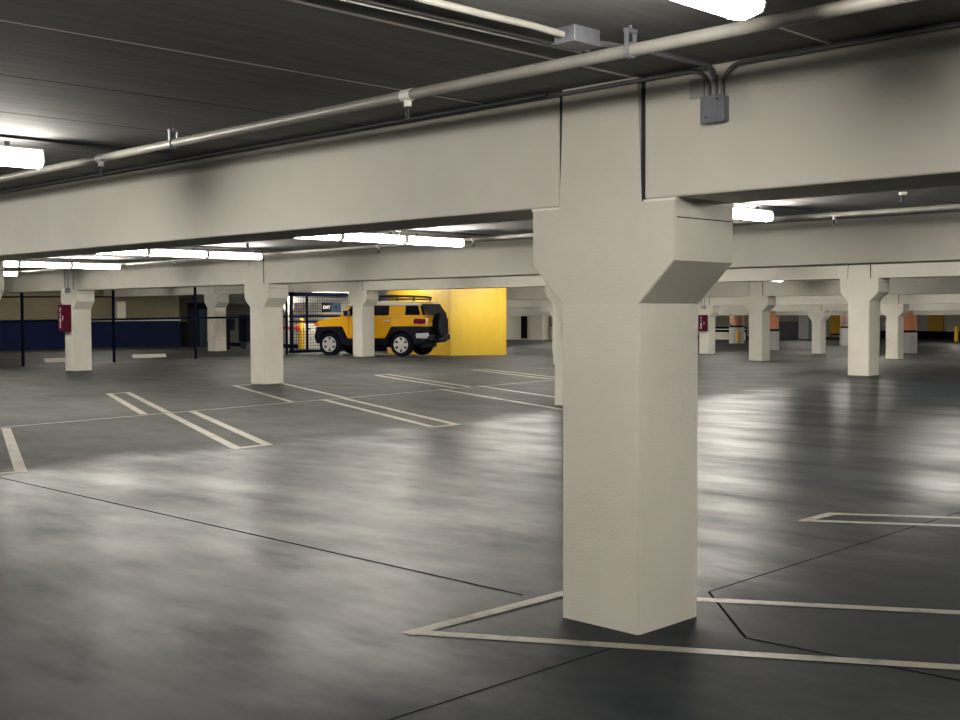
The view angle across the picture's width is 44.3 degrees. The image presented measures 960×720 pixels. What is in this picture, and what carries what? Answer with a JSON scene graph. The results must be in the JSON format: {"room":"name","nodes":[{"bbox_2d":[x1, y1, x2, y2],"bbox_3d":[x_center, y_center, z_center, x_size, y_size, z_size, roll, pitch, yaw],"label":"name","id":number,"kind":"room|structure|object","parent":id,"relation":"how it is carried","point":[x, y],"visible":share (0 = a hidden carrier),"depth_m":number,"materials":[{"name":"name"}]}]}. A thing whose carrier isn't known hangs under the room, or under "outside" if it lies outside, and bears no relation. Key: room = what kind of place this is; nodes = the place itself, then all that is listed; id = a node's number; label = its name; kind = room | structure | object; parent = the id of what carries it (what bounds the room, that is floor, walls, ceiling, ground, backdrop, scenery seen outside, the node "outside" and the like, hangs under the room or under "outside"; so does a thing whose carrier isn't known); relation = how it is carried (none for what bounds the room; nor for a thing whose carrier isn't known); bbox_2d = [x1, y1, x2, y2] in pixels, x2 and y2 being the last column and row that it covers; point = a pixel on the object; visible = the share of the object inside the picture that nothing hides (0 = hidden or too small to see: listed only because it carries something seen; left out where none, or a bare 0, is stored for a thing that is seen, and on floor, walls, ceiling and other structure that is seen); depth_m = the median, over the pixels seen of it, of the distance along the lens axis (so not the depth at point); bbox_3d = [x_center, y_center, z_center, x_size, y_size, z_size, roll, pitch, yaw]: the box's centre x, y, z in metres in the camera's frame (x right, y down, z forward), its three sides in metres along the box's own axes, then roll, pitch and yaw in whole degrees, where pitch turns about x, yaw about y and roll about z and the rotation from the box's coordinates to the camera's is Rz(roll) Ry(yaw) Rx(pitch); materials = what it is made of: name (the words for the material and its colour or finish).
{"room":"parking garage","nodes":[
{"label":"parking garage","id":0,"kind":"room"},
{"bbox_2d":[0,290,178,319],"bbox_3d":[-26.879,-1.349,40.332,37.230,3.050,0.300,-2,3,-45],"label":"wall","id":1,"kind":"structure","parent":0,"point":[38,306],"depth_m":50.72,"materials":[{"name":"beige paint"}]},
{"bbox_2d":[0,321,179,350],"bbox_3d":[-26.756,-0.571,40.243,37.230,1.302,0.040,-2,3,-45],"label":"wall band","id":2,"kind":"structure","parent":1,"relation":"attached to","point":[33,341],"depth_m":50.72,"materials":[{"name":"blue paint"}]},
{"bbox_2d":[91,290,100,318],"bbox_3d":[-16.548,-2.421,50.237,0.700,1.358,0.250,-2,3,-45],"label":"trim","id":3,"kind":"structure","parent":1,"relation":"attached to","point":[97,309],"depth_m":50.27,"materials":[{"name":"beige paint"}]},
{"bbox_2d":[179,296,387,347],"bbox_3d":[-10.584,-2.155,64.381,0.300,3.250,25.500,-2,3,-45],"label":"wall","id":4,"kind":"structure","parent":0,"point":[313,305],"depth_m":67.35,"materials":[{"name":"beige paint"}]},
{"bbox_2d":[387,288,505,355],"bbox_3d":[-1.238,-1.538,43.757,2.850,2.900,3.400,-2,3,-45],"label":"wall","id":5,"kind":"structure","parent":0,"point":[476,317],"depth_m":42.47,"materials":[{"name":"paint"}]},
{"bbox_2d":[0,335,959,719],"bbox_3d":[2.924,-0.251,56.386,102.000,1.180,100.000,-2,3,-45],"label":"floor","id":6,"kind":"structure","parent":0,"point":[109,611],"depth_m":8.21,"materials":[{"name":"concrete"}]},
{"bbox_2d":[0,428,26,473],"bbox_3d":[-6.027,1.060,13.759,1.216,0.019,5.333,-1,2,-23],"label":"parking line","id":7,"kind":"object","parent":6,"relation":"on","point":[18,464],"visible":1,"depth_m":13.58,"materials":[{"name":"beige paint"}]},
{"bbox_2d":[61,269,93,370],"bbox_3d":[-10.834,-1.081,31.758,0.512,2.780,0.922,-2,3,-45],"label":"concrete column","id":8,"kind":"structure","parent":6,"relation":"on","point":[78,350],"depth_m":31.55,"materials":[{"name":"beige concrete"}]},
{"bbox_2d":[58,305,71,331],"bbox_3d":[-11.115,-1.121,31.518,0.228,0.720,0.360,-2,3,-45],"label":"fire extinguisher cabinet","id":9,"kind":"object","parent":8,"relation":"attached to","point":[64,311],"visible":1,"depth_m":31.41,"materials":[{"name":"red"}]},
{"bbox_2d":[107,392,169,413],"bbox_3d":[-6.091,0.740,20.781,0.509,0.022,5.172,-1,2,-23],"label":"parking line","id":10,"kind":"object","parent":6,"relation":"on","point":[112,395],"visible":1,"depth_m":20.46,"materials":[{"name":"beige paint"}]},
{"bbox_2d":[0,285,287,365],"bbox_3d":[-12.130,-1.258,35.421,15.440,2.899,0.086,-2,3,-45],"label":"wire fence","id":11,"kind":"object","parent":6,"relation":"on","point":[21,296],"visible":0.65,"depth_m":36.66,"materials":[{"name":"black metal"}]},
{"bbox_2d":[187,309,206,346],"bbox_3d":[-13.096,-1.485,54.537,0.400,1.750,1.100,-2,3,-45],"label":"cabinet","id":12,"kind":"object","parent":6,"relation":"on","point":[202,313],"visible":0.79,"depth_m":54.22,"materials":[{"name":"blue metal"}]},
{"bbox_2d":[204,286,228,350],"bbox_3d":[-10.039,-1.709,44.952,0.512,2.780,0.922,-2,3,-45],"label":"concrete column","id":13,"kind":"structure","parent":6,"relation":"on","point":[220,344],"depth_m":44.76,"materials":[{"name":"beige concrete"}]},
{"bbox_2d":[164,411,272,448],"bbox_3d":[-3.708,0.925,16.285,0.546,0.022,5.391,-1,2,-23],"label":"parking line","id":14,"kind":"object","parent":6,"relation":"on","point":[207,433],"visible":1,"depth_m":15.70,"materials":[{"name":"beige paint"}]},
{"bbox_2d":[238,315,250,348],"bbox_3d":[-9.880,-1.198,50.054,0.500,1.450,0.600,-2,3,-45],"label":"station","id":15,"kind":"object","parent":6,"relation":"on","point":[241,320],"visible":0.68,"depth_m":49.82,"materials":[{"name":"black metal"}]},
{"bbox_2d":[244,256,287,383],"bbox_3d":[-4.627,-0.853,25.552,0.512,2.780,0.922,-2,3,-45],"label":"concrete column","id":16,"kind":"structure","parent":6,"relation":"on","point":[266,302],"depth_m":25.36,"materials":[{"name":"beige concrete"}]},
{"bbox_2d":[0,380,549,427],"bbox_3d":[-3.354,0.718,20.238,0.085,0.172,22.028,2,3,42],"label":"cross line","id":17,"kind":"object","parent":6,"relation":"on","point":[546,380],"visible":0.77,"depth_m":19.62,"materials":[{"name":"beige paint"}]},
{"bbox_2d":[233,383,346,401],"bbox_3d":[-3.842,0.610,23.137,1.212,0.028,5.275,-1,2,-23],"label":"parking line","id":18,"kind":"object","parent":6,"relation":"on","point":[238,386],"visible":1,"depth_m":22.82,"materials":[{"name":"beige paint"}]},
{"bbox_2d":[283,296,301,343],"bbox_3d":[-9.242,-2.026,58.159,0.512,2.780,0.922,-2,3,-45],"label":"concrete column","id":19,"kind":"structure","parent":6,"relation":"on","point":[295,304],"depth_m":57.95,"materials":[{"name":"beige"}]},
{"bbox_2d":[288,292,349,352],"bbox_3d":[-5.605,-1.451,41.940,2.900,2.340,0.080,-2,3,-45],"label":"gate","id":20,"kind":"object","parent":6,"relation":"on","point":[306,295],"visible":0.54,"depth_m":41.45,"materials":[{"name":"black metal"}]},
{"bbox_2d":[349,281,377,356],"bbox_3d":[-3.832,-1.480,38.746,0.512,2.780,0.922,-2,3,-45],"label":"concrete column","id":21,"kind":"structure","parent":6,"relation":"on","point":[363,303],"depth_m":38.55,"materials":[{"name":"beige concrete"}]},
{"bbox_2d":[314,295,450,356],"bbox_3d":[-3.307,-1.184,40.256,4.510,2.064,2.180,1,2,22],"label":"vehicle","id":22,"kind":"object","parent":6,"relation":"on","point":[404,327],"visible":0.87,"depth_m":39.26,"materials":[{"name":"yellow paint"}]},
{"bbox_2d":[323,398,459,426],"bbox_3d":[-1.537,0.798,18.596,0.543,0.023,5.602,-1,2,-23],"label":"parking line","id":23,"kind":"object","parent":6,"relation":"on","point":[403,419],"visible":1,"depth_m":18.05,"materials":[{"name":"beige paint"}]},
{"bbox_2d":[0,477,959,719],"bbox_3d":[-7.479,1.112,11.778,30.396,0.083,14.380,1,3,26],"label":"joint","id":24,"kind":"object","parent":6,"relation":"on","point":[709,592],"depth_m":6.82,"materials":[{"name":"black"}]},
{"bbox_2d":[439,386,562,409],"bbox_3d":[0.744,0.662,21.049,1.157,0.032,6.112,-1,2,-23],"label":"parking line","id":25,"kind":"object","parent":6,"relation":"on","point":[480,386],"visible":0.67,"depth_m":21.37,"materials":[{"name":"beige paint"}]},
{"bbox_2d":[545,282,562,404],"bbox_3d":[1.580,-0.625,19.347,0.512,2.780,0.922,-2,3,-45],"label":"concrete column","id":26,"kind":"structure","parent":6,"relation":"on","point":[558,305],"depth_m":19.30,"materials":[{"name":"beige concrete"}]},
{"bbox_2d":[533,76,732,634],"bbox_3d":[0.785,-0.007,6.152,0.512,2.780,0.922,-2,3,-45],"label":"concrete column","id":27,"kind":"structure","parent":6,"relation":"on","point":[630,276],"depth_m":5.95,"materials":[{"name":"beige concrete"}]},
{"bbox_2d":[402,591,959,669],"bbox_3d":[4.342,1.354,5.264,9.501,0.043,1.123,0,2,14],"label":"parking line","id":28,"kind":"object","parent":6,"relation":"on","point":[426,630],"visible":0.8,"depth_m":5.80,"materials":[{"name":"paint"}]},
{"bbox_2d":[698,297,718,353],"bbox_3d":[10.174,-1.640,52.748,0.512,2.780,0.922,-2,3,-45],"label":"concrete column","id":29,"kind":"structure","parent":6,"relation":"on","point":[706,338],"depth_m":52.54,"materials":[{"name":"beige concrete"}]},
{"bbox_2d":[729,315,743,342],"bbox_3d":[18.743,-2.584,86.128,1.170,2.780,1.100,-2,3,-45],"label":"round column","id":30,"kind":"structure","parent":6,"relation":"on","point":[736,329],"depth_m":85.70,"materials":[{"name":"grey paint"}]},
{"bbox_2d":[744,282,775,360],"bbox_3d":[9.378,-1.342,39.541,0.512,2.780,0.922,-2,3,-45],"label":"concrete column","id":31,"kind":"structure","parent":6,"relation":"on","point":[759,307],"depth_m":39.35,"materials":[{"name":"beige concrete"}]},
{"bbox_2d":[770,311,778,349],"bbox_3d":[17.973,-1.977,72.958,1.100,2.780,1.100,-2,3,-45],"label":"round column","id":32,"kind":"structure","parent":6,"relation":"on","point":[774,319],"depth_m":72.45,"materials":[{"name":"grey paint"}]},
{"bbox_2d":[779,322,798,337],"bbox_3d":[25.880,-2.539,99.280,0.200,1.400,2.500,-2,3,-45],"label":"doorway","id":33,"kind":"structure","parent":6,"relation":"on","point":[786,329],"depth_m":99.08,"materials":[{"name":"grey metal"}]},
{"bbox_2d":[798,315,811,338],"bbox_3d":[26.585,-2.908,96.293,0.600,2.400,0.900,-2,3,-45],"label":"pier","id":34,"kind":"object","parent":6,"relation":"on","point":[805,323],"visible":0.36,"depth_m":96.03,"materials":[{"name":"grey paint"}]},
{"bbox_2d":[808,305,829,353],"bbox_3d":[17.177,-1.689,59.750,0.512,2.780,0.922,-2,3,-45],"label":"concrete column","id":35,"kind":"structure","parent":6,"relation":"on","point":[818,317],"depth_m":59.57,"materials":[{"name":"beige concrete"}]},
{"bbox_2d":[830,315,839,334],"bbox_3d":[29.300,-3.046,96.527,0.220,2.000,1.240,-2,3,-45],"label":"panel","id":36,"kind":"object","parent":6,"relation":"on","point":[834,319],"visible":0.54,"depth_m":96.61,"materials":[{"name":"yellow paint"}]},
{"bbox_2d":[840,315,847,345],"bbox_3d":[24.975,-2.356,79.947,1.100,2.780,1.100,-2,3,-45],"label":"round column","id":37,"kind":"structure","parent":6,"relation":"on","point":[843,318],"depth_m":79.61,"materials":[{"name":"grey paint"}]},
{"bbox_2d":[840,265,888,375],"bbox_3d":[8.582,-1.024,26.335,0.512,2.780,0.922,-2,3,-45],"label":"concrete column","id":38,"kind":"structure","parent":6,"relation":"on","point":[864,294],"depth_m":26.15,"materials":[{"name":"beige concrete"}]},
{"bbox_2d":[797,512,959,526],"bbox_3d":[6.932,1.210,7.948,9.272,0.046,0.472,0,2,14],"label":"parking line","id":39,"kind":"object","parent":6,"relation":"on","point":[810,519],"visible":1,"depth_m":8.92,"materials":[{"name":"paint"}]},
{"bbox_2d":[881,295,908,358],"bbox_3d":[16.381,-1.411,46.542,0.512,2.780,0.922,-2,3,-45],"label":"concrete column","id":40,"kind":"structure","parent":6,"relation":"on","point":[894,312],"depth_m":46.36,"materials":[{"name":"beige concrete"}]},
{"bbox_2d":[903,311,916,352],"bbox_3d":[24.180,-1.749,66.752,1.100,2.780,1.100,-2,3,-45],"label":"round column","id":41,"kind":"structure","parent":6,"relation":"on","point":[910,320],"depth_m":66.26,"materials":[{"name":"grey paint"}]},
{"bbox_2d":[0,0,959,296],"bbox_3d":[2.915,-3.249,56.267,102.000,1.180,100.000,-2,3,-45],"label":"ceiling","id":42,"kind":"structure","parent":0,"point":[116,73],"depth_m":5.38,"materials":[{"name":"grey concrete"}]},
{"bbox_2d":[3,270,63,292],"bbox_3d":[-13.940,-2.277,34.818,0.506,0.610,8.232,-2,3,-45],"label":"concrete beam","id":43,"kind":"structure","parent":42,"relation":"attached to","point":[42,281],"depth_m":32.98,"materials":[{"name":"beige concrete"}]},
{"bbox_2d":[0,135,175,154],"bbox_3d":[-3.808,-1.409,6.812,4.600,0.026,0.026,-2,3,-45],"label":"rail","id":44,"kind":"object","parent":42,"relation":"attached to","point":[3,136],"visible":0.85,"depth_m":7.88,"materials":[{"name":"grey metal"}]},
{"bbox_2d":[0,141,44,168],"bbox_3d":[-3.272,-1.317,7.352,1.085,0.163,0.156,-2,3,-45],"label":"strip light","id":45,"kind":"object","parent":44,"relation":"hanging from","point":[9,156],"visible":1,"depth_m":7.58,"materials":[{"name":"white plastic"}]},
{"bbox_2d":[0,149,42,168],"bbox_3d":[-3.272,-1.287,7.353,1.061,0.094,0.150,-2,3,-45],"label":"diffuser","id":46,"kind":"object","parent":45,"relation":"attached to","point":[26,158],"depth_m":7.59,"materials":[{"name":"white plastic"}]},
{"bbox_2d":[36,258,144,261],"bbox_3d":[-8.867,-2.145,25.000,4.600,0.026,0.026,-2,3,-45],"label":"rail","id":47,"kind":"object","parent":42,"relation":"attached to","point":[36,258],"visible":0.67,"depth_m":25.49,"materials":[{"name":"grey metal"}]},
{"bbox_2d":[18,259,70,267],"bbox_3d":[-9.133,-2.019,24.738,1.085,0.163,0.156,-2,3,-45],"label":"strip light","id":48,"kind":"object","parent":47,"relation":"hanging from","point":[29,263],"visible":1,"depth_m":24.67,"materials":[{"name":"white"}]},
{"bbox_2d":[21,262,70,267],"bbox_3d":[-9.133,-1.989,24.739,1.061,0.094,0.150,-2,3,-45],"label":"diffuser","id":49,"kind":"object","parent":48,"relation":"attached to","point":[23,264],"depth_m":24.73,"materials":[{"name":"white"}]},
{"bbox_2d":[71,261,119,269],"bbox_3d":[-8.331,-2.054,25.539,1.085,0.163,0.156,-2,3,-45],"label":"strip light","id":50,"kind":"object","parent":47,"relation":"hanging from","point":[73,265],"visible":1,"depth_m":25.47,"materials":[{"name":"white"}]},
{"bbox_2d":[74,264,119,268],"bbox_3d":[-8.330,-2.023,25.541,1.061,0.094,0.150,-2,3,-45],"label":"diffuser","id":51,"kind":"object","parent":50,"relation":"attached to","point":[86,266],"depth_m":25.51,"materials":[{"name":"white"}]},
{"bbox_2d":[103,287,206,296],"bbox_3d":[-13.145,-2.905,48.012,0.506,0.610,8.232,-2,3,-45],"label":"concrete beam","id":52,"kind":"structure","parent":42,"relation":"attached to","point":[119,294],"depth_m":47.53,"materials":[{"name":"beige concrete"}]},
{"bbox_2d":[73,258,248,290],"bbox_3d":[-7.734,-2.049,28.612,0.506,0.610,8.232,-2,3,-45],"label":"concrete beam","id":53,"kind":"structure","parent":42,"relation":"attached to","point":[215,272],"depth_m":27.94,"materials":[{"name":"beige concrete"}]},
{"bbox_2d":[197,294,247,303],"bbox_3d":[-12.349,-3.223,61.219,0.506,0.610,8.232,-2,3,-45],"label":"concrete beam","id":54,"kind":"structure","parent":42,"relation":"attached to","point":[233,301],"depth_m":61.28,"materials":[{"name":"beige concrete"}]},
{"bbox_2d":[188,246,293,250],"bbox_3d":[-4.901,-1.967,20.371,4.600,0.026,0.026,-2,3,-45],"label":"rail","id":55,"kind":"object","parent":42,"relation":"attached to","point":[188,246],"visible":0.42,"depth_m":21.01,"materials":[{"name":"grey metal"}]},
{"bbox_2d":[147,248,206,257],"bbox_3d":[-5.168,-1.841,20.108,1.085,0.163,0.156,-2,3,-45],"label":"strip light","id":56,"kind":"object","parent":55,"relation":"hanging from","point":[152,252],"visible":0.89,"depth_m":20.05,"materials":[{"name":"white plastic"}]},
{"bbox_2d":[206,249,261,259],"bbox_3d":[-4.365,-1.875,20.910,1.085,0.163,0.156,-2,3,-45],"label":"strip light","id":57,"kind":"object","parent":55,"relation":"hanging from","point":[210,254],"visible":1,"depth_m":20.84,"materials":[{"name":"white"}]},
{"bbox_2d":[209,252,260,259],"bbox_3d":[-4.365,-1.845,20.911,1.061,0.094,0.150,-2,3,-45],"label":"diffuser","id":58,"kind":"object","parent":57,"relation":"attached to","point":[231,255],"depth_m":20.87,"materials":[{"name":"white"}]},
{"bbox_2d":[0,93,546,192],"bbox_3d":[-5.208,-1.573,11.632,0.018,0.017,15.700,-2,3,-45],"label":"conduit","id":59,"kind":"object","parent":42,"relation":"attached to","point":[543,94],"visible":1,"depth_m":7.49,"materials":[{"name":"grey metal"}]},
{"bbox_2d":[0,92,559,261],"bbox_3d":[-2.322,-1.203,9.212,0.506,0.610,8.232,-2,3,-45],"label":"concrete beam","id":60,"kind":"structure","parent":42,"relation":"attached to","point":[499,164],"depth_m":7.63,"materials":[{"name":"beige concrete"}]},
{"bbox_2d":[0,69,710,193],"bbox_3d":[-4.831,-1.497,11.322,0.021,0.150,16.675,-2,3,-45],"label":"conduit","id":61,"kind":"object","parent":60,"relation":"attached to","point":[703,75],"visible":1,"depth_m":6.38,"materials":[{"name":"grey metal"}]},
{"bbox_2d":[215,282,351,294],"bbox_3d":[-6.938,-2.677,41.806,0.506,0.610,8.232,-2,3,-45],"label":"concrete beam","id":62,"kind":"structure","parent":42,"relation":"attached to","point":[332,286],"depth_m":40.35,"materials":[{"name":"beige concrete"}]},
{"bbox_2d":[294,291,386,302],"bbox_3d":[-6.142,-2.994,55.013,0.506,0.610,8.232,-2,3,-45],"label":"concrete beam","id":63,"kind":"structure","parent":42,"relation":"attached to","point":[379,292],"depth_m":55.77,"materials":[{"name":"beige concrete"}]},
{"bbox_2d":[264,239,540,283],"bbox_3d":[-1.527,-1.821,22.407,0.506,0.610,8.232,-2,3,-45],"label":"concrete beam","id":64,"kind":"structure","parent":42,"relation":"attached to","point":[505,258],"depth_m":21.91,"materials":[{"name":"beige concrete"}]},
{"bbox_2d":[396,229,496,235],"bbox_3d":[-1.197,-1.806,16.300,4.600,0.026,0.026,-2,3,-45],"label":"rail","id":65,"kind":"object","parent":42,"relation":"attached to","point":[403,229],"visible":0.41,"depth_m":17.00,"materials":[{"name":"grey metal"}]},
{"bbox_2d":[301,234,341,240],"bbox_3d":[-2.266,-1.646,15.236,1.085,0.163,0.156,-2,3,-45],"label":"strip light","id":66,"kind":"object","parent":65,"relation":"hanging from","point":[328,237],"visible":0.26,"depth_m":15.43,"materials":[{"name":"white"}]},
{"bbox_2d":[301,235,340,239],"bbox_3d":[-2.266,-1.615,15.237,1.061,0.094,0.150,-2,3,-45],"label":"diffuser","id":67,"kind":"object","parent":66,"relation":"attached to","point":[329,237],"depth_m":15.42,"materials":[{"name":"white"}]},
{"bbox_2d":[340,232,405,243],"bbox_3d":[-1.464,-1.680,16.038,1.085,0.163,0.156,-2,3,-45],"label":"strip light","id":68,"kind":"object","parent":65,"relation":"hanging from","point":[360,237],"visible":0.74,"depth_m":15.99,"materials":[{"name":"white plastic"}]},
{"bbox_2d":[404,233,464,246],"bbox_3d":[-0.661,-1.714,16.839,1.085,0.163,0.156,-2,3,-45],"label":"strip light","id":69,"kind":"object","parent":65,"relation":"hanging from","point":[418,240],"visible":0.92,"depth_m":16.77,"materials":[{"name":"white plastic"}]},
{"bbox_2d":[408,237,463,246],"bbox_3d":[-0.661,-1.684,16.841,1.061,0.094,0.150,-2,3,-45],"label":"diffuser","id":70,"kind":"object","parent":69,"relation":"attached to","point":[437,241],"depth_m":16.81,"materials":[{"name":"white plastic"}]},
{"bbox_2d":[363,276,544,290],"bbox_3d":[-0.732,-2.448,35.600,0.506,0.610,8.232,-2,3,-45],"label":"concrete beam","id":71,"kind":"structure","parent":42,"relation":"attached to","point":[513,281],"depth_m":35.26,"materials":[{"name":"beige concrete"}]},
{"bbox_2d":[0,0,920,181],"bbox_3d":[-2.793,-1.360,8.183,0.107,0.217,24.000,-2,3,-45],"label":"pipe","id":72,"kind":"object","parent":42,"relation":"attached to","point":[629,50],"visible":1,"depth_m":5.11,"materials":[{"name":"beige metal"}]},
{"bbox_2d":[341,0,581,53],"bbox_3d":[-1.401,-1.272,3.402,5.101,0.012,0.039,-2,3,-44],"label":"conduit","id":73,"kind":"object","parent":42,"relation":"attached to","point":[350,1],"visible":0.94,"depth_m":4.65,"materials":[{"name":"beige metal"}]},
{"bbox_2d":[359,0,589,51],"bbox_3d":[-1.369,-1.271,3.370,5.101,0.012,0.039,-2,3,-44],"label":"conduit","id":74,"kind":"object","parent":42,"relation":"attached to","point":[368,1],"visible":0.76,"depth_m":4.59,"materials":[{"name":"grey metal"}]},
{"bbox_2d":[411,0,564,37],"bbox_3d":[-0.823,-1.262,3.611,3.212,0.037,0.048,-2,3,-44],"label":"conduit","id":75,"kind":"object","parent":42,"relation":"attached to","point":[444,4],"visible":1,"depth_m":4.46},
{"bbox_2d":[17,204,959,272],"bbox_3d":[-1.343,-1.866,19.239,0.301,0.236,37.608,-2,3,-44],"label":"pipe","id":76,"kind":"object","parent":42,"relation":"attached to","point":[833,215],"visible":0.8,"depth_m":17.04,"materials":[{"name":"beige metal"}]},
{"bbox_2d":[506,307,548,311],"bbox_3d":[1.657,-3.342,75.222,0.506,0.610,8.232,-2,3,-45],"label":"concrete beam","id":77,"kind":"structure","parent":42,"relation":"attached to","point":[508,309],"depth_m":73.58,"materials":[{"name":"beige concrete"}]},
{"bbox_2d":[506,299,548,306],"bbox_3d":[0.861,-3.064,62.014,0.506,0.610,8.232,-2,3,-45],"label":"concrete beam","id":78,"kind":"structure","parent":42,"relation":"attached to","point":[509,303],"depth_m":60.11,"materials":[{"name":"beige concrete"}]},
{"bbox_2d":[506,287,549,299],"bbox_3d":[0.064,-2.766,48.807,0.506,0.610,8.232,-2,3,-45],"label":"concrete beam","id":79,"kind":"structure","parent":42,"relation":"attached to","point":[515,293],"depth_m":46.69,"materials":[{"name":"beige concrete"}]},
{"bbox_2d":[552,24,601,51],"bbox_3d":[0.395,-1.309,4.788,0.170,0.067,0.120,-2,3,-45],"label":"ceiling box","id":80,"kind":"object","parent":42,"relation":"attached to","point":[579,38],"visible":0.91,"depth_m":4.75,"materials":[{"name":"metal"}]},
{"bbox_2d":[704,282,748,296],"bbox_3d":[6.271,-2.538,42.601,0.506,0.610,8.232,-2,3,-45],"label":"concrete beam","id":81,"kind":"structure","parent":42,"relation":"attached to","point":[723,289],"depth_m":40.04,"materials":[{"name":"beige concrete"}]},
{"bbox_2d":[719,305,811,310],"bbox_3d":[14.070,-2.885,62.810,0.506,0.610,8.232,-2,3,-45],"label":"concrete beam","id":82,"kind":"structure","parent":42,"relation":"attached to","point":[738,307],"depth_m":60.98,"materials":[{"name":"beige concrete"}]},
{"bbox_2d":[716,265,847,282],"bbox_3d":[5.475,-2.220,29.395,0.506,0.610,8.232,-2,3,-45],"label":"concrete beam","id":83,"kind":"structure","parent":42,"relation":"attached to","point":[814,272],"depth_m":27.43,"materials":[{"name":"beige concrete"}]},
{"bbox_2d":[756,204,812,210],"bbox_3d":[2.359,-1.729,12.502,4.600,0.026,0.026,-2,3,-45],"label":"rail","id":84,"kind":"object","parent":42,"relation":"attached to","point":[756,204],"visible":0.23,"depth_m":13.81,"materials":[{"name":"grey metal"}]},
{"bbox_2d":[733,206,773,221],"bbox_3d":[2.895,-1.637,13.041,1.085,0.163,0.156,-2,3,-45],"label":"strip light","id":85,"kind":"object","parent":84,"relation":"hanging from","point":[756,214],"visible":0.56,"depth_m":13.10,"materials":[{"name":"white plastic"}]},
{"bbox_2d":[710,295,885,305],"bbox_3d":[13.274,-2.608,49.602,0.506,0.610,8.232,-2,3,-45],"label":"concrete beam","id":86,"kind":"structure","parent":42,"relation":"attached to","point":[836,299],"depth_m":49.26,"materials":[{"name":"beige concrete"}]},
{"bbox_2d":[643,21,959,205],"bbox_3d":[3.885,-0.975,3.006,0.506,0.610,8.232,-2,3,-45],"label":"concrete beam","id":87,"kind":"structure","parent":42,"relation":"attached to","point":[883,115],"depth_m":5.11,"materials":[{"name":"beige concrete"}]},
{"bbox_2d":[600,40,717,94],"bbox_3d":[0.798,-1.269,5.146,0.798,0.151,0.038,-2,3,-42],"label":"conduit","id":88,"kind":"object","parent":87,"relation":"attached to","point":[707,65],"visible":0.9,"depth_m":5.24,"materials":[{"name":"metal"}]},
{"bbox_2d":[689,78,704,99],"bbox_3d":[1.015,-1.268,5.508,0.012,0.090,0.080,-2,3,-45],"label":"plate","id":89,"kind":"object","parent":87,"relation":"attached to","point":[696,86],"visible":0.93,"depth_m":5.50,"materials":[{"name":"grey paint"}]},
{"bbox_2d":[700,93,728,123],"bbox_3d":[1.079,-1.152,5.414,0.061,0.125,0.128,-2,3,-45],"label":"junction box","id":90,"kind":"object","parent":87,"relation":"attached to","point":[714,108],"visible":1,"depth_m":5.39,"materials":[{"name":"metal"}]},
{"bbox_2d":[720,21,959,94],"bbox_3d":[3.671,-1.184,2.820,0.021,0.150,7.270,-2,3,-45],"label":"conduit","id":91,"kind":"object","parent":87,"relation":"attached to","point":[953,24],"visible":1,"depth_m":4.97,"materials":[{"name":"grey metal"}]},
{"bbox_2d":[775,311,883,314],"bbox_3d":[21.073,-2.945,69.812,0.506,0.610,8.232,-2,3,-45],"label":"concrete beam","id":92,"kind":"structure","parent":42,"relation":"attached to","point":[776,312],"depth_m":71.14,"materials":[{"name":"beige concrete"}]},
{"bbox_2d":[728,212,959,268],"bbox_3d":[4.680,-1.593,16.201,0.506,0.610,8.232,-2,3,-45],"label":"concrete beam","id":93,"kind":"structure","parent":42,"relation":"attached to","point":[932,237],"depth_m":15.63,"materials":[{"name":"beige concrete"}]},
{"bbox_2d":[763,277,959,296],"bbox_3d":[12.478,-2.310,36.395,0.506,0.610,8.232,-2,3,-45],"label":"concrete beam","id":94,"kind":"structure","parent":42,"relation":"attached to","point":[931,285],"depth_m":37.18,"materials":[{"name":"beige concrete"}]},
{"bbox_2d":[822,304,959,310],"bbox_3d":[20.277,-2.657,56.604,0.506,0.610,8.232,-2,3,-45],"label":"concrete beam","id":95,"kind":"structure","parent":42,"relation":"attached to","point":[912,307],"depth_m":55.65,"materials":[{"name":"beige concrete"}]},
{"bbox_2d":[871,262,959,278],"bbox_3d":[11.682,-1.992,23.189,0.506,0.610,8.232,-2,3,-45],"label":"concrete beam","id":96,"kind":"structure","parent":42,"relation":"attached to","point":[934,269],"depth_m":25.22,"materials":[{"name":"beige concrete"}]},
{"bbox_2d":[899,294,959,303],"bbox_3d":[19.481,-2.379,43.396,0.506,0.610,8.232,-2,3,-45],"label":"concrete beam","id":97,"kind":"structure","parent":42,"relation":"attached to","point":[909,298],"depth_m":45.26,"materials":[{"name":"beige concrete"}]},
{"bbox_2d":[506,316,549,339],"bbox_3d":[4.630,-3.052,100.857,2.600,3.250,4.200,-2,3,-45],"label":"wall","id":98,"kind":"structure","parent":0,"point":[537,326],"depth_m":99.39,"materials":[{"name":"beige paint"}]},
{"bbox_2d":[698,315,959,336],"bbox_3d":[39.098,-3.197,92.457,0.300,4.000,100.000,-2,3,-45],"label":"wall","id":99,"kind":"structure","parent":0,"point":[950,321],"depth_m":100.76,"materials":[{"name":"beige paint"}]},
{"bbox_2d":[880,331,959,338],"bbox_3d":[37.546,-1.976,93.779,0.098,0.620,12.000,-2,3,-45],"label":"band","id":100,"kind":"object","parent":99,"relation":"attached to","point":[920,334],"visible":0.67,"depth_m":94.77,"materials":[{"name":"black"}]},
{"bbox_2d":[928,315,943,330],"bbox_3d":[36.588,-3.205,94.615,0.198,1.775,1.200,-2,3,-45],"label":"panel","id":101,"kind":"object","parent":99,"relation":"attached to","point":[935,322],"visible":0.64,"depth_m":94.51,"materials":[{"name":"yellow paint"}]},
{"bbox_3d":[-0.027,-1.294,3.030,4.600,0.026,0.026,-2,3,-45],"label":"rail","id":102,"kind":"object","parent":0,"visible":0},
{"bbox_2d":[672,0,766,20],"bbox_3d":[0.510,-1.203,3.569,1.085,0.163,0.156,-2,3,-45],"label":"strip light","id":103,"kind":"object","parent":102,"relation":"hanging from","point":[742,10],"visible":1,"depth_m":3.84,"materials":[{"name":"white plastic"}]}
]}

